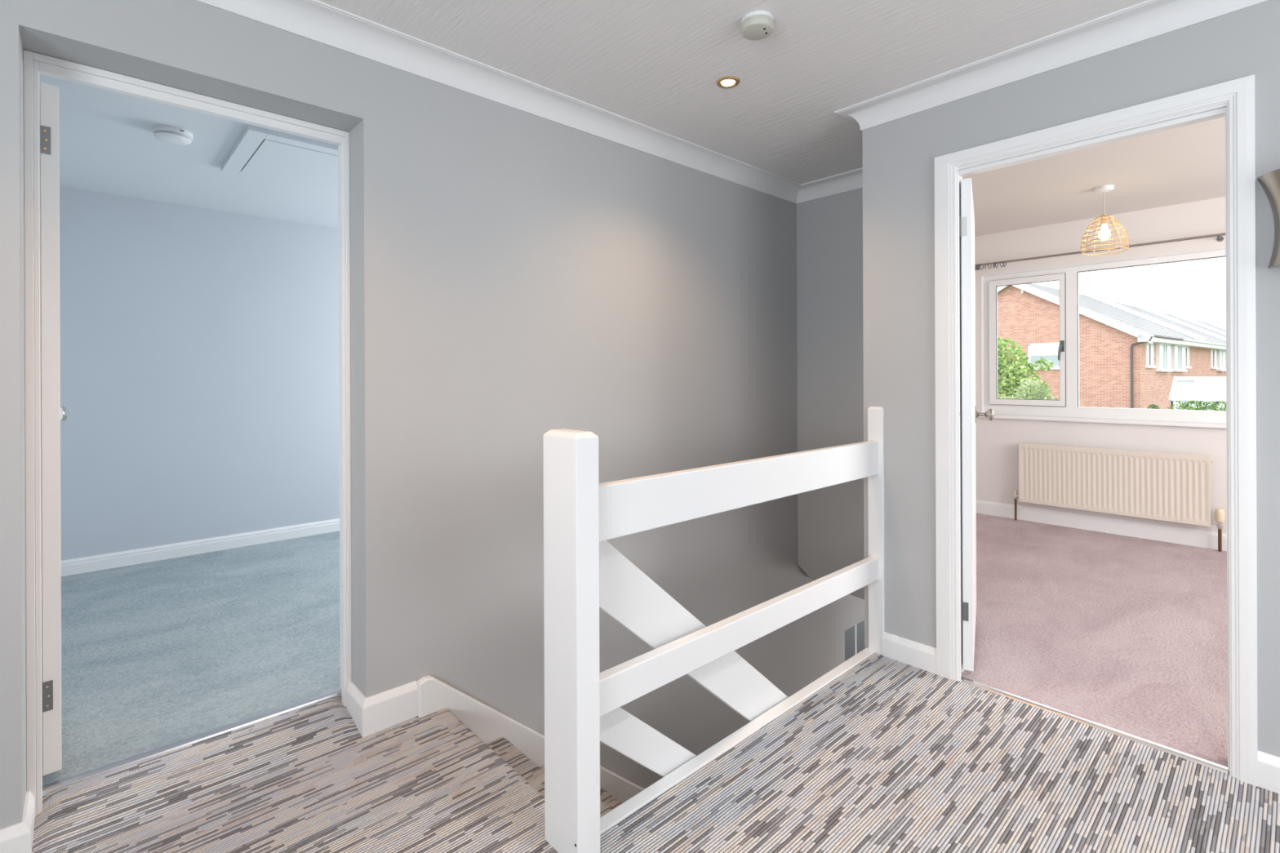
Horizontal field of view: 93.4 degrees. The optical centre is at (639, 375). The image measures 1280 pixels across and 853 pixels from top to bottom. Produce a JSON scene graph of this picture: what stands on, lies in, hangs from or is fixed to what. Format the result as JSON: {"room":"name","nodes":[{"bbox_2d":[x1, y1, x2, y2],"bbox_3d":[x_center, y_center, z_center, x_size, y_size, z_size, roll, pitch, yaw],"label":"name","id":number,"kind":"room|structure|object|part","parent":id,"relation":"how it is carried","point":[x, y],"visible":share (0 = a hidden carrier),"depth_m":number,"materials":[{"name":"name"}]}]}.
{"room":"stair landing","nodes":[
{"label":"stair landing","id":0,"kind":"room"},
{"bbox_2d":[39,74,337,228],"bbox_3d":[-1.416,-1.197,3.717,3.850,0.154,2.624,0,0,-43],"label":"ceiling","id":1,"kind":"structure","parent":0,"point":[108,144],"depth_m":3.12,"materials":[{"name":"white paint"}]},
{"bbox_2d":[151,124,192,145],"bbox_3d":[-2.135,-1.096,2.755,0.148,0.047,0.148,0,0,-43],"label":"smoke detector","id":2,"kind":"object","parent":1,"relation":"attached to","point":[165,133],"visible":1,"depth_m":2.72,"materials":[{"name":"white plastic"}]},
{"bbox_2d":[153,130,191,141],"bbox_3d":[-2.135,-1.092,2.755,0.138,0.004,0.138,0,0,-1],"label":"vent","id":3,"kind":"object","parent":2,"relation":"attached to","point":[163,135],"depth_m":2.72,"materials":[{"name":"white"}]},
{"bbox_2d":[221,124,337,193],"bbox_3d":[-1.730,-1.109,3.206,0.724,0.024,0.744,0,0,-43],"label":"hatch","id":4,"kind":"object","parent":1,"relation":"attached to","point":[260,153],"visible":0.64,"depth_m":3.06,"materials":[{"name":"white paint"}]},
{"bbox_3d":[-1.730,-1.102,3.210,0.567,0.010,0.586,0,0,-43],"label":"hatch panel","id":5,"kind":"part","parent":4,"relation":"part of","materials":[{"name":"white paint"}]},
{"bbox_2d":[59,186,339,560],"bbox_3d":[-2.264,0.029,4.646,3.850,2.400,0.100,0,0,-43],"label":"wall","id":6,"kind":"structure","parent":0,"point":[199,346],"depth_m":3.96,"materials":[{"name":"paint"}]},
{"bbox_2d":[61,518,339,576],"bbox_3d":[-1.420,1.151,3.658,3.556,0.150,2.497,0,0,-43],"label":"baseboard","id":7,"kind":"structure","parent":6,"relation":"attached to","point":[118,559],"depth_m":3.94,"materials":[{"name":"white wood"}]},
{"bbox_2d":[0,0,864,829],"bbox_3d":[-0.100,1.270,2.997,7.500,5.100,0.243,0,0,-43],"label":"wall","id":8,"kind":"structure","parent":0,"point":[517,277],"depth_m":2.40,"materials":[{"name":"grey paint"}]},
{"bbox_2d":[0,790,35,852],"bbox_3d":[-2.165,1.198,1.028,1.594,0.162,0.168,0,0,-43],"label":"baseboard","id":9,"kind":"structure","parent":8,"relation":"attached to","point":[18,837],"depth_m":1.50,"materials":[{"name":"white wood"}]},
{"bbox_2d":[23,49,351,817],"bbox_3d":[-1.662,0.175,2.164,0.927,2.103,0.819,0,0,-43],"label":"door frame","id":10,"kind":"structure","parent":8,"relation":"in","point":[43,411],"depth_m":1.71,"materials":[{"name":"white wood"}]},
{"bbox_3d":[-2.143,0.139,2.210,0.071,0.055,0.057,0,0,-43],"label":"knob","id":11,"kind":"part","parent":10,"relation":"part of","materials":[{"name":"silver metal"}]},
{"bbox_2d":[346,680,417,737],"bbox_3d":[-0.926,1.188,2.165,0.190,0.172,0.170,0,0,-43],"label":"baseboard","id":12,"kind":"structure","parent":8,"relation":"attached to","point":[379,712],"depth_m":2.10,"materials":[{"name":"white wood"}]},
{"bbox_2d":[195,0,1269,204],"bbox_3d":[0.446,-1.141,0.727,5.048,0.090,3.861,0,0,-43],"label":"crown molding","id":13,"kind":"structure","parent":8,"relation":"attached to","point":[321,22],"depth_m":2.25,"materials":[{"name":"white paint"}]},
{"bbox_2d":[31,530,1279,852],"bbox_3d":[-0.491,1.292,1.686,5.050,0.260,6.654,0,0,-43],"label":"floor","id":14,"kind":"structure","parent":0,"point":[889,755],"depth_m":1.86,"materials":[{"name":"carpet"}]},
{"bbox_2d":[543,406,884,852],"bbox_3d":[0.414,0.773,2.103,1.680,1.270,0.146,0,0,-43],"label":"balustrade","id":15,"kind":"object","parent":14,"relation":"on","point":[580,512],"visible":0.91,"depth_m":1.61,"materials":[{"name":"white wood"}]},
{"bbox_3d":[-0.177,0.776,1.560,0.072,1.269,0.146,0,0,-43],"label":"newel post","id":16,"kind":"part","parent":15,"relation":"part of","materials":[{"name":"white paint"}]},
{"bbox_3d":[0.443,0.360,2.108,1.597,0.147,0.037,0,0,-43],"label":"rail","id":17,"kind":"part","parent":15,"relation":"part of","materials":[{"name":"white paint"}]},
{"bbox_3d":[0.445,0.844,2.108,1.597,0.096,0.037,0,0,-43],"label":"rail","id":18,"kind":"part","parent":15,"relation":"part of","materials":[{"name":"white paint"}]},
{"bbox_3d":[1.039,0.686,2.651,0.018,1.100,0.068,0,0,-43],"label":"wall post","id":19,"kind":"part","parent":15,"relation":"part of","materials":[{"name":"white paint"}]},
{"bbox_2d":[318,0,1225,236],"bbox_3d":[1.433,-1.254,1.597,7.878,0.136,4.007,0,0,-43],"label":"ceiling","id":20,"kind":"structure","parent":0,"point":[658,64],"depth_m":2.31,"materials":[{"name":"white paint"}]},
{"bbox_2d":[715,75,739,88],"bbox_3d":[0.354,-1.180,2.424,0.095,0.012,0.095,0,0,-43],"label":"recessed light","id":21,"kind":"object","parent":20,"relation":"in","point":[728,82],"visible":1,"depth_m":2.41,"materials":[{"name":"gold metal"}]},
{"bbox_2d":[741,10,773,39],"bbox_3d":[0.390,-1.161,2.002,0.108,0.046,0.108,0,0,-43],"label":"smoke detector","id":22,"kind":"object","parent":20,"relation":"attached to","point":[757,24],"visible":1,"depth_m":1.97,"materials":[{"name":"white plastic"}]},
{"bbox_3d":[0.390,-1.176,2.002,0.104,0.016,0.104,0,0,-43],"label":"mounting plate","id":23,"kind":"part","parent":22,"relation":"part of","materials":[{"name":"white plastic"}]},
{"bbox_2d":[1080,184,1128,255],"bbox_3d":[3.024,-1.018,3.928,0.253,0.424,0.253,0,0,-43],"label":"pendant light","id":24,"kind":"object","parent":20,"relation":"hanging from","point":[1104,234],"visible":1,"depth_m":3.91,"materials":[{"name":"beige wicker"}]},
{"bbox_3d":[3.024,-0.935,3.928,0.065,0.105,0.065,0,0,-43],"label":"bulb","id":25,"kind":"part","parent":24,"relation":"part of","materials":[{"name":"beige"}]},
{"bbox_2d":[796,187,864,599],"bbox_3d":[1.333,0.015,3.566,0.100,2.600,0.867,0,0,-43],"label":"wall","id":26,"kind":"structure","parent":0,"point":[830,350],"depth_m":3.68,"materials":[{"name":"grey paint"}]},
{"bbox_2d":[844,620,864,661],"bbox_3d":[1.290,2.585,5.112,2.200,2.560,1.000,0,0,-43],"label":"wall","id":27,"kind":"structure","parent":0,"point":[850,634],"depth_m":5.76,"materials":[{"name":"grey paint"}]},
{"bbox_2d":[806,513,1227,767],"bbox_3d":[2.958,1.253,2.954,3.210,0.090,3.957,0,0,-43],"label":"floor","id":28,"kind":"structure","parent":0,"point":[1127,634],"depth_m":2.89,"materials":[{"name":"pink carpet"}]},
{"bbox_2d":[862,0,1279,757],"bbox_3d":[2.088,0.086,1.585,0.100,2.750,3.111,0,0,-43],"label":"wall","id":29,"kind":"structure","parent":0,"point":[899,155],"depth_m":2.36,"materials":[{"name":"grey paint"}]},
{"bbox_2d":[600,647,875,835],"bbox_3d":[0.435,1.345,2.130,1.605,0.266,0.044,0,0,-43],"label":"trim","id":30,"kind":"structure","parent":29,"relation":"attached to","point":[611,819],"depth_m":1.96,"materials":[{"name":"white wood"}]},
{"bbox_2d":[881,631,936,674],"bbox_3d":[1.137,1.190,2.543,0.019,0.150,0.229,0,0,-43],"label":"baseboard","id":31,"kind":"structure","parent":29,"relation":"attached to","point":[920,655],"depth_m":2.53,"materials":[{"name":"white wood"}]},
{"bbox_2d":[1257,168,1279,268],"bbox_3d":[1.877,-0.449,1.655,0.112,0.267,0.260,0,0,-43],"label":"wall light","id":32,"kind":"object","parent":29,"relation":"attached to","point":[1269,181],"visible":1,"depth_m":1.74,"materials":[{"name":"silver metal"}]},
{"bbox_2d":[1257,750,1279,794],"bbox_3d":[2.433,1.185,1.131,0.019,0.150,1.782,0,0,-43],"label":"baseboard","id":33,"kind":"structure","parent":29,"relation":"attached to","point":[1268,765],"depth_m":1.76,"materials":[{"name":"white wood"}]},
{"bbox_2d":[974,196,1226,533],"bbox_3d":[4.210,0.085,4.143,0.250,2.836,4.007,0,0,-43],"label":"wall","id":34,"kind":"structure","parent":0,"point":[997,440],"depth_m":4.72,"materials":[{"name":"white paint"}]},
{"bbox_2d":[974,232,1225,271],"bbox_3d":[3.888,-0.952,4.237,0.092,0.048,2.976,0,0,-43],"label":"pole","id":35,"kind":"object","parent":34,"relation":"attached to","point":[1220,238],"visible":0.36,"depth_m":4.44,"materials":[{"name":"silver metal"}]},
{"bbox_2d":[976,499,1226,551],"bbox_3d":[3.377,1.173,3.406,1.987,0.165,3.856,0,0,-43],"label":"baseboard","id":36,"kind":"structure","parent":34,"relation":"attached to","point":[1209,540],"depth_m":4.62,"materials":[{"name":"white wood"}]},
{"bbox_2d":[977,247,1226,428],"bbox_3d":[3.975,-0.261,4.273,0.152,1.244,2.895,0,0,-43],"label":"window","id":37,"kind":"structure","parent":34,"relation":"attached to","point":[1068,408],"depth_m":4.86,"materials":[{"name":"white plastic"}]},
{"bbox_3d":[3.257,-0.290,5.084,0.053,1.074,0.552,0,0,-43],"label":"sash","id":38,"kind":"part","parent":37,"relation":"part of","materials":[{"name":"white plastic"}]},
{"bbox_3d":[3.391,-0.204,4.858,0.055,0.161,0.036,0,0,-43],"label":"handle","id":39,"kind":"part","parent":37,"relation":"part of","materials":[{"name":"grey metal"}]},
{"bbox_3d":[3.955,0.347,4.252,0.089,0.030,2.895,0,0,-43],"label":"sill","id":40,"kind":"part","parent":37,"relation":"part of","materials":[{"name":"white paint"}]},
{"bbox_2d":[1013,442,1225,551],"bbox_3d":[3.572,0.882,4.593,0.083,0.657,1.272,0,0,-43],"label":"radiator","id":41,"kind":"object","parent":34,"relation":"attached to","point":[1175,487],"visible":1,"depth_m":4.52,"materials":[{"name":"beige metal"}]},
{"bbox_3d":[3.542,0.795,4.584,0.018,0.484,1.159,0,0,-43],"label":"panel","id":42,"kind":"part","parent":41,"relation":"part of","materials":[{"name":"beige metal"}]},
{"bbox_3d":[3.554,0.801,4.596,0.053,0.480,1.163,0,0,-43],"label":"casing","id":43,"kind":"part","parent":41,"relation":"part of","materials":[{"name":"beige metal"}]},
{"bbox_3d":[1.335,3.864,1.521,7.400,0.100,3.857,0,0,-43],"label":"floor","id":44,"kind":"structure","parent":0,"visible":0},
{"bbox_2d":[416,675,644,817],"bbox_3d":[0.559,2.453,2.852,2.920,2.730,0.854,0,0,-43],"label":"staircase","id":45,"kind":"structure","parent":44,"relation":"on","point":[522,747],"depth_m":2.32,"materials":[{"name":"wood"}]},
{"bbox_2d":[599,540,788,777],"bbox_3d":[0.909,2.088,2.592,2.916,3.456,0.090,0,0,-43],"label":"balustrade","id":46,"kind":"object","parent":45,"relation":"attached to","point":[628,596],"visible":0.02,"depth_m":1.82,"materials":[{"name":"white wood"}]},
{"bbox_3d":[2.952,-0.010,3.022,3.118,2.436,3.858,0,0,-43],"label":"wall","id":47,"kind":"structure","parent":0,"visible":0},
{"bbox_2d":[934,74,1257,786],"bbox_3d":[1.510,0.173,2.398,0.595,2.122,1.317,0,0,-9],"label":"door frame","id":48,"kind":"structure","parent":47,"relation":"in","point":[957,414],"depth_m":2.06,"materials":[{"name":"white wood"}]},
{"bbox_3d":[1.236,0.174,2.426,0.019,2.122,0.085,0,0,-43],"label":"architrave","id":49,"kind":"part","parent":48,"relation":"part of","materials":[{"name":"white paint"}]},
{"bbox_3d":[1.642,0.188,2.950,0.005,0.080,0.046,0,0,30],"label":"rose plate","id":50,"kind":"part","parent":48,"relation":"part of","materials":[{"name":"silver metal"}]},
{"bbox_3d":[1.677,0.188,2.930,0.077,0.060,0.060,0,0,30],"label":"knob","id":51,"kind":"part","parent":48,"relation":"part of","materials":[{"name":"silver metal"}]},
{"bbox_3d":[1.511,-0.858,2.121,0.019,0.060,0.913,0,0,-43],"label":"architrave","id":52,"kind":"part","parent":48,"relation":"part of","materials":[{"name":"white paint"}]},
{"bbox_3d":[1.804,0.172,1.807,0.019,2.122,0.060,0,0,-43],"label":"architrave","id":53,"kind":"part","parent":48,"relation":"part of","materials":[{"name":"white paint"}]},
{"label":"outside","id":54,"kind":"structure","parent":0,"visible":0},
{"bbox_3d":[53.855,3.672,49.446,133.800,0.150,120.000,0,0,-43],"label":"ground","id":55,"kind":"structure","parent":54,"visible":0},
{"bbox_2d":[997,336,1053,415],"bbox_3d":[8.482,1.417,14.140,1.680,4.746,2.318,0,0,-43],"label":"tree","id":56,"kind":"object","parent":55,"relation":"on","point":[1013,375],"visible":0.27,"depth_m":13.59,"materials":[{"name":"green plant"}]},
{"bbox_2d":[999,377,1059,417],"bbox_3d":[7.886,1.907,12.413,1.175,3.760,1.289,0,0,-6],"label":"feathery shrub","id":57,"kind":"object","parent":55,"relation":"on","point":[1039,394],"visible":0.05,"depth_m":12.19,"materials":[{"name":"green plant"}]},
{"bbox_2d":[997,283,1226,420],"bbox_3d":[35.097,-0.736,42.613,42.345,8.820,11.085,0,0,-37],"label":"brick house","id":58,"kind":"structure","parent":55,"relation":"on","point":[1131,357],"depth_m":28.61,"materials":[{"name":"red-orange brick"},{"name":"grey roof tile"},{"name":"white painted trim"}]},
{"bbox_3d":[19.482,-0.946,28.720,0.010,1.030,1.570,0,0,-37],"label":"pane","id":59,"kind":"part","parent":58,"relation":"part of","materials":[{"name":"clear glass"}]},
{"bbox_2d":[1031,345,1059,355],"bbox_3d":[19.470,-1.206,28.712,0.013,0.470,1.530,0,0,-37],"label":"blind","id":60,"kind":"object","parent":58,"relation":"hanging from","point":[1036,350],"depth_m":28.85,"materials":[{"name":"white"}]},
{"bbox_2d":[1146,344,1149,364],"bbox_3d":[22.397,-0.933,26.604,0.311,0.920,0.023,0,0,-37],"label":"curtain","id":61,"kind":"object","parent":58,"relation":"hanging from","point":[1148,345],"depth_m":26.61,"materials":[{"name":"white fabric"}]},
{"bbox_2d":[1150,344,1152,364],"bbox_3d":[22.889,-0.935,26.980,0.311,0.920,0.023,0,0,-37],"label":"curtain","id":62,"kind":"object","parent":58,"relation":"hanging from","point":[1151,345],"depth_m":26.92,"materials":[{"name":"white fabric"}]},
{"bbox_2d":[1160,344,1163,368],"bbox_3d":[23.857,-0.874,27.593,0.552,1.110,0.023,0,0,-37],"label":"curtain","id":63,"kind":"object","parent":58,"relation":"hanging from","point":[1161,345],"depth_m":27.58,"materials":[{"name":"white fabric"}]},
{"bbox_3d":[24.335,-0.876,27.987,1.880,1.210,0.010,0,0,-37],"label":"pane","id":64,"kind":"part","parent":58,"relation":"part of","materials":[{"name":"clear glass"}]},
{"bbox_2d":[1166,345,1170,368],"bbox_3d":[24.840,-0.878,28.346,0.552,1.110,0.023,0,0,-37],"label":"curtain","id":65,"kind":"object","parent":58,"relation":"hanging from","point":[1168,347],"depth_m":28.31,"materials":[{"name":"white fabric"}]},
{"bbox_2d":[1175,346,1177,368],"bbox_3d":[25.993,-0.883,29.227,0.591,1.110,0.023,0,0,-37],"label":"curtain","id":66,"kind":"object","parent":58,"relation":"hanging from","point":[1176,347],"depth_m":29.23,"materials":[{"name":"white fabric"}]},
{"bbox_3d":[26.512,-0.885,29.651,2.020,1.210,0.010,0,0,-37],"label":"pane","id":67,"kind":"part","parent":58,"relation":"part of","materials":[{"name":"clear glass"}]},
{"bbox_2d":[1181,346,1185,368],"bbox_3d":[27.057,-0.887,30.041,0.591,1.110,0.023,0,0,-37],"label":"curtain","id":68,"kind":"object","parent":58,"relation":"hanging from","point":[1183,348],"depth_m":30.00,"materials":[{"name":"white fabric"}]},
{"bbox_2d":[1186,348,1188,366],"bbox_3d":[28.162,-0.957,31.011,0.336,0.920,0.023,0,0,-37],"label":"curtain","id":69,"kind":"object","parent":58,"relation":"hanging from","point":[1187,349],"depth_m":30.93,"materials":[{"name":"white fabric"}]},
{"bbox_2d":[1211,350,1213,366],"bbox_3d":[32.701,-0.996,34.482,0.392,0.960,0.023,0,0,-37],"label":"curtain","id":70,"kind":"object","parent":58,"relation":"hanging from","point":[1211,350],"depth_m":34.48,"materials":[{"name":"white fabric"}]},
{"bbox_2d":[1213,350,1216,366],"bbox_3d":[33.358,-0.998,34.985,0.392,0.960,0.023,0,0,-37],"label":"curtain","id":71,"kind":"object","parent":58,"relation":"hanging from","point":[1215,351],"depth_m":34.94,"materials":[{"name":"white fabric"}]},
{"bbox_2d":[1222,351,1225,368],"bbox_3d":[34.881,-0.945,36.023,0.454,1.080,0.023,0,0,-37],"label":"curtain","id":72,"kind":"object","parent":58,"relation":"hanging from","point":[1224,352],"depth_m":35.99,"materials":[{"name":"white fabric"}]},
{"bbox_2d":[1146,404,1159,421],"bbox_3d":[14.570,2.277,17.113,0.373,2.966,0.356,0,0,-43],"label":"round bush","id":73,"kind":"object","parent":55,"relation":"on","point":[1152,406],"visible":0.13,"depth_m":17.07,"materials":[{"name":"green plant"}]},
{"bbox_2d":[1167,400,1226,423],"bbox_3d":[16.505,2.188,15.588,0.882,3.126,4.393,0,0,-43],"label":"hedge","id":74,"kind":"object","parent":55,"relation":"on","point":[1187,406],"visible":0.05,"depth_m":16.64,"materials":[{"name":"green plant"}]},
{"bbox_2d":[1168,377,1226,410],"bbox_3d":[21.264,1.882,20.506,1.148,3.700,4.843,0,0,-43],"label":"glasshouse","id":75,"kind":"structure","parent":55,"relation":"on","point":[1206,389],"depth_m":21.68,"materials":[{"name":"grey glass"}]},
{"bbox_3d":[19.837,0.524,21.987,0.798,0.664,0.505,0,0,-43],"label":"roof panel","id":76,"kind":"part","parent":75,"relation":"part of","materials":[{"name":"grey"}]},
{"bbox_3d":[20.233,0.522,21.555,0.798,0.664,0.505,0,0,-43],"label":"roof panel","id":77,"kind":"part","parent":75,"relation":"part of","materials":[{"name":"white"}]},
{"bbox_3d":[20.630,0.521,21.123,0.798,0.664,0.505,0,0,-43],"label":"roof panel","id":78,"kind":"part","parent":75,"relation":"part of","materials":[{"name":"white"}]}
]}

